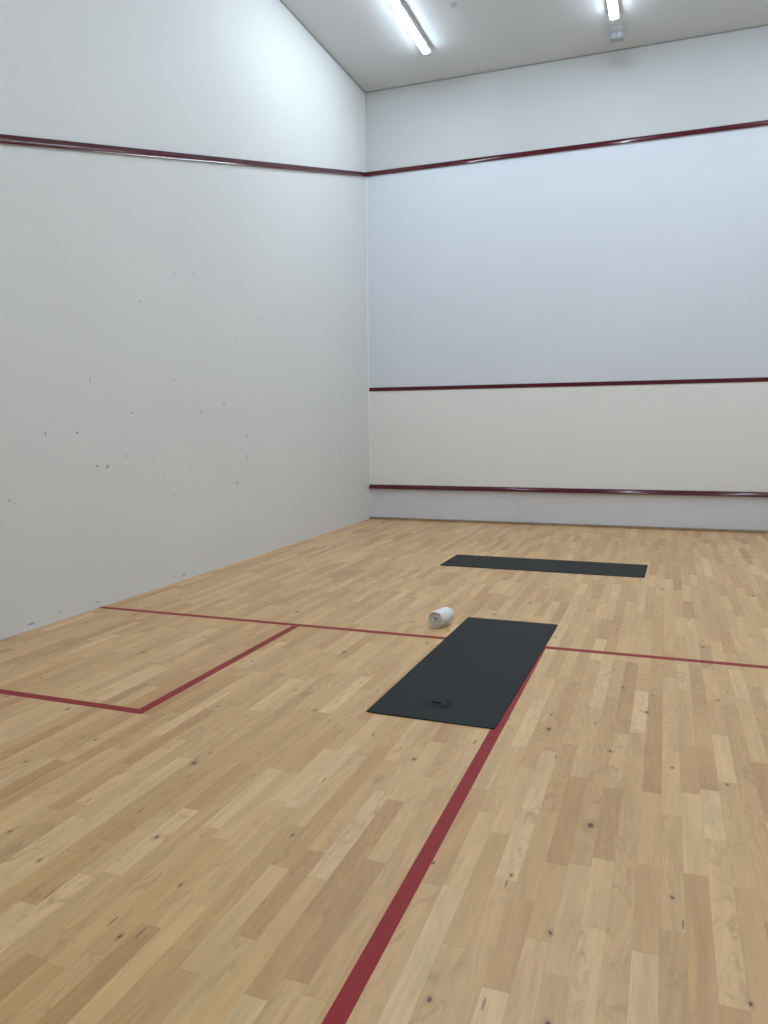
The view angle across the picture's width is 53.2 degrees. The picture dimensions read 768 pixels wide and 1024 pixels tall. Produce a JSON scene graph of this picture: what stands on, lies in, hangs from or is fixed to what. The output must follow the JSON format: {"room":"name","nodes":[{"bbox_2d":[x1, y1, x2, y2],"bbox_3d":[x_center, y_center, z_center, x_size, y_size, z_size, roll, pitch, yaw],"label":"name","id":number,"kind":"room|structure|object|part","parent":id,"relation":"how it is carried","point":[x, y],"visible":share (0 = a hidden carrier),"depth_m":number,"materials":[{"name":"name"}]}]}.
{"room":"squash court","nodes":[
{"label":"squash court","id":0,"kind":"room"},
{"bbox_2d":[0,0,369,638],"bbox_3d":[-2.233,-2.093,5.215,0.201,5.629,11.150,2,7,20],"label":"wall","id":1,"kind":"structure","parent":0,"point":[184,343],"depth_m":6.26,"materials":[{"name":"paint"}]},
{"bbox_2d":[0,134,366,176],"bbox_3d":[-1.894,-2.709,5.767,0.022,2.520,9.748,2,7,20],"label":"trim","id":2,"kind":"structure","parent":1,"relation":"attached to","point":[4,139],"depth_m":5.96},
{"bbox_2d":[0,519,367,639],"bbox_3d":[-2.118,0.706,5.479,0.007,0.006,11.105,2,7,20],"label":"baseboard","id":3,"kind":"structure","parent":1,"relation":"attached to","point":[366,519],"depth_m":6.13,"materials":[{"name":"paint"}]},
{"bbox_2d":[280,0,365,92],"bbox_3d":[-2.161,-4.879,4.853,0.012,0.013,11.138,2,7,20],"label":"trim","id":4,"kind":"structure","parent":1,"relation":"attached to","point":[281,1],"depth_m":8.72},
{"bbox_2d":[366,177,369,503],"bbox_3d":[-0.214,-2.177,10.433,0.012,4.570,0.012,2,7,20],"label":"trim","id":5,"kind":"structure","parent":1,"relation":"attached to","point":[366,177],"depth_m":10.41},
{"bbox_2d":[0,519,767,1023],"bbox_3d":[0.892,0.863,4.412,6.800,0.121,11.550,2,7,20],"label":"floor","id":6,"kind":"structure","parent":0,"point":[206,818],"depth_m":2.70,"materials":[{"name":"brown wood"}]},
{"bbox_2d":[428,607,453,627],"bbox_3d":[0.373,0.685,4.988,0.114,0.114,0.160,4,8,35],"label":"rolled towel","id":7,"kind":"object","parent":6,"relation":"on","point":[438,618],"visible":1,"depth_m":4.94,"materials":[{"name":"beige fabric"}]},
{"bbox_2d":[366,617,557,728],"bbox_3d":[0.523,0.822,4.246,0.600,0.006,1.822,2,7,21],"label":"yoga mat","id":8,"kind":"object","parent":6,"relation":"on","point":[471,678],"visible":1,"depth_m":3.99,"materials":[{"name":"grey rubber"}]},
{"bbox_2d":[440,554,647,577],"bbox_3d":[1.464,0.490,7.075,1.808,0.005,0.612,2,7,21],"label":"yoga mat","id":9,"kind":"object","parent":6,"relation":"on","point":[474,561],"visible":1,"depth_m":7.03,"materials":[{"name":"grey rubber"}]},
{"bbox_2d":[282,0,767,91],"bbox_3d":[0.839,-4.862,3.755,6.800,0.150,11.550,2,7,20],"label":"ceiling","id":10,"kind":"structure","parent":0,"point":[369,40],"depth_m":8.47,"materials":[{"name":"paint"}]},
{"bbox_2d":[388,0,430,53],"bbox_3d":[0.082,-5.202,7.764,0.110,0.075,2.420,2,7,20],"label":"ceiling light","id":11,"kind":"object","parent":10,"relation":"attached to","point":[398,6],"visible":1,"depth_m":8.26,"materials":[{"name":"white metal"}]},
{"bbox_2d":[449,3,456,7],"bbox_3d":[0.719,-5.258,7.973,0.080,0.022,0.080,2,7,20],"label":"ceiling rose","id":12,"kind":"object","parent":10,"relation":"attached to","point":[452,5],"visible":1,"depth_m":7.96,"materials":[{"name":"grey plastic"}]},
{"bbox_2d":[607,0,619,19],"bbox_3d":[2.039,-5.138,7.050,0.110,0.075,2.420,2,7,20],"label":"ceiling light","id":13,"kind":"object","parent":10,"relation":"attached to","point":[613,5],"visible":1,"depth_m":7.97,"materials":[{"name":"white plastic"}]},
{"bbox_2d":[609,24,623,42],"bbox_3d":[2.571,-5.282,8.479,0.150,0.125,0.144,2,7,20],"label":"sensor","id":14,"kind":"object","parent":10,"relation":"attached to","point":[616,32],"visible":1,"depth_m":8.44,"materials":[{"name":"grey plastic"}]},
{"bbox_3d":[2.557,-5.247,8.444,0.136,0.060,0.017,2,7,20],"label":"frame","id":15,"kind":"part","parent":14,"relation":"part of","materials":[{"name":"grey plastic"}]},
{"bbox_2d":[365,26,767,507],"bbox_3d":[2.817,-2.617,9.377,6.800,5.629,0.200,2,7,20],"label":"wall","id":16,"kind":"structure","parent":0,"point":[643,260],"depth_m":9.40,"materials":[{"name":"paint"}]},
{"bbox_2d":[366,24,767,92],"bbox_3d":[2.755,-5.395,8.958,6.400,0.013,0.012,2,7,20],"label":"trim","id":17,"kind":"structure","parent":16,"relation":"attached to","point":[765,24],"depth_m":9.12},
{"bbox_2d":[367,120,767,176],"bbox_3d":[2.762,-4.373,9.070,6.400,0.050,0.022,2,7,20],"label":"trim","id":18,"kind":"structure","parent":16,"relation":"attached to","point":[764,122],"depth_m":9.23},
{"bbox_2d":[369,377,767,391],"bbox_3d":[2.791,-1.575,9.399,6.396,0.050,0.006,2,7,20],"label":"trim","id":19,"kind":"structure","parent":16,"relation":"attached to","point":[757,379],"depth_m":9.54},
{"bbox_2d":[369,484,767,530],"bbox_3d":[2.803,-0.059,9.551,6.388,0.450,0.048,2,7,20],"label":"board","id":20,"kind":"object","parent":16,"relation":"attached to","point":[624,507],"visible":1,"depth_m":9.69,"materials":[{"name":"grey paint"}]},
{"bbox_3d":[0.780,-0.100,10.311,2.065,0.395,0.012,2,7,20],"label":"panel","id":21,"kind":"part","parent":20,"relation":"part of","materials":[{"name":"grey metal"}]},
{"bbox_3d":[2.801,-0.256,9.528,6.388,0.054,0.048,2,7,20],"label":"rail","id":22,"kind":"part","parent":20,"relation":"part of","materials":[{"name":"metal"}]},
{"bbox_3d":[2.789,-0.035,9.578,2.210,0.395,0.012,2,7,20],"label":"panel","id":23,"kind":"part","parent":20,"relation":"part of","materials":[{"name":"grey metal"}]},
{"bbox_3d":[4.818,0.032,8.838,2.108,0.395,0.012,2,7,20],"label":"panel","id":24,"kind":"part","parent":20,"relation":"part of","materials":[{"name":"grey metal"}]},
{"bbox_2d":[370,517,767,532],"bbox_3d":[2.806,0.179,9.580,6.388,0.028,0.045,2,7,20],"label":"baseboard","id":25,"kind":"structure","parent":16,"relation":"attached to","point":[384,518],"depth_m":9.68,"materials":[{"name":"grey wood"}]}
]}

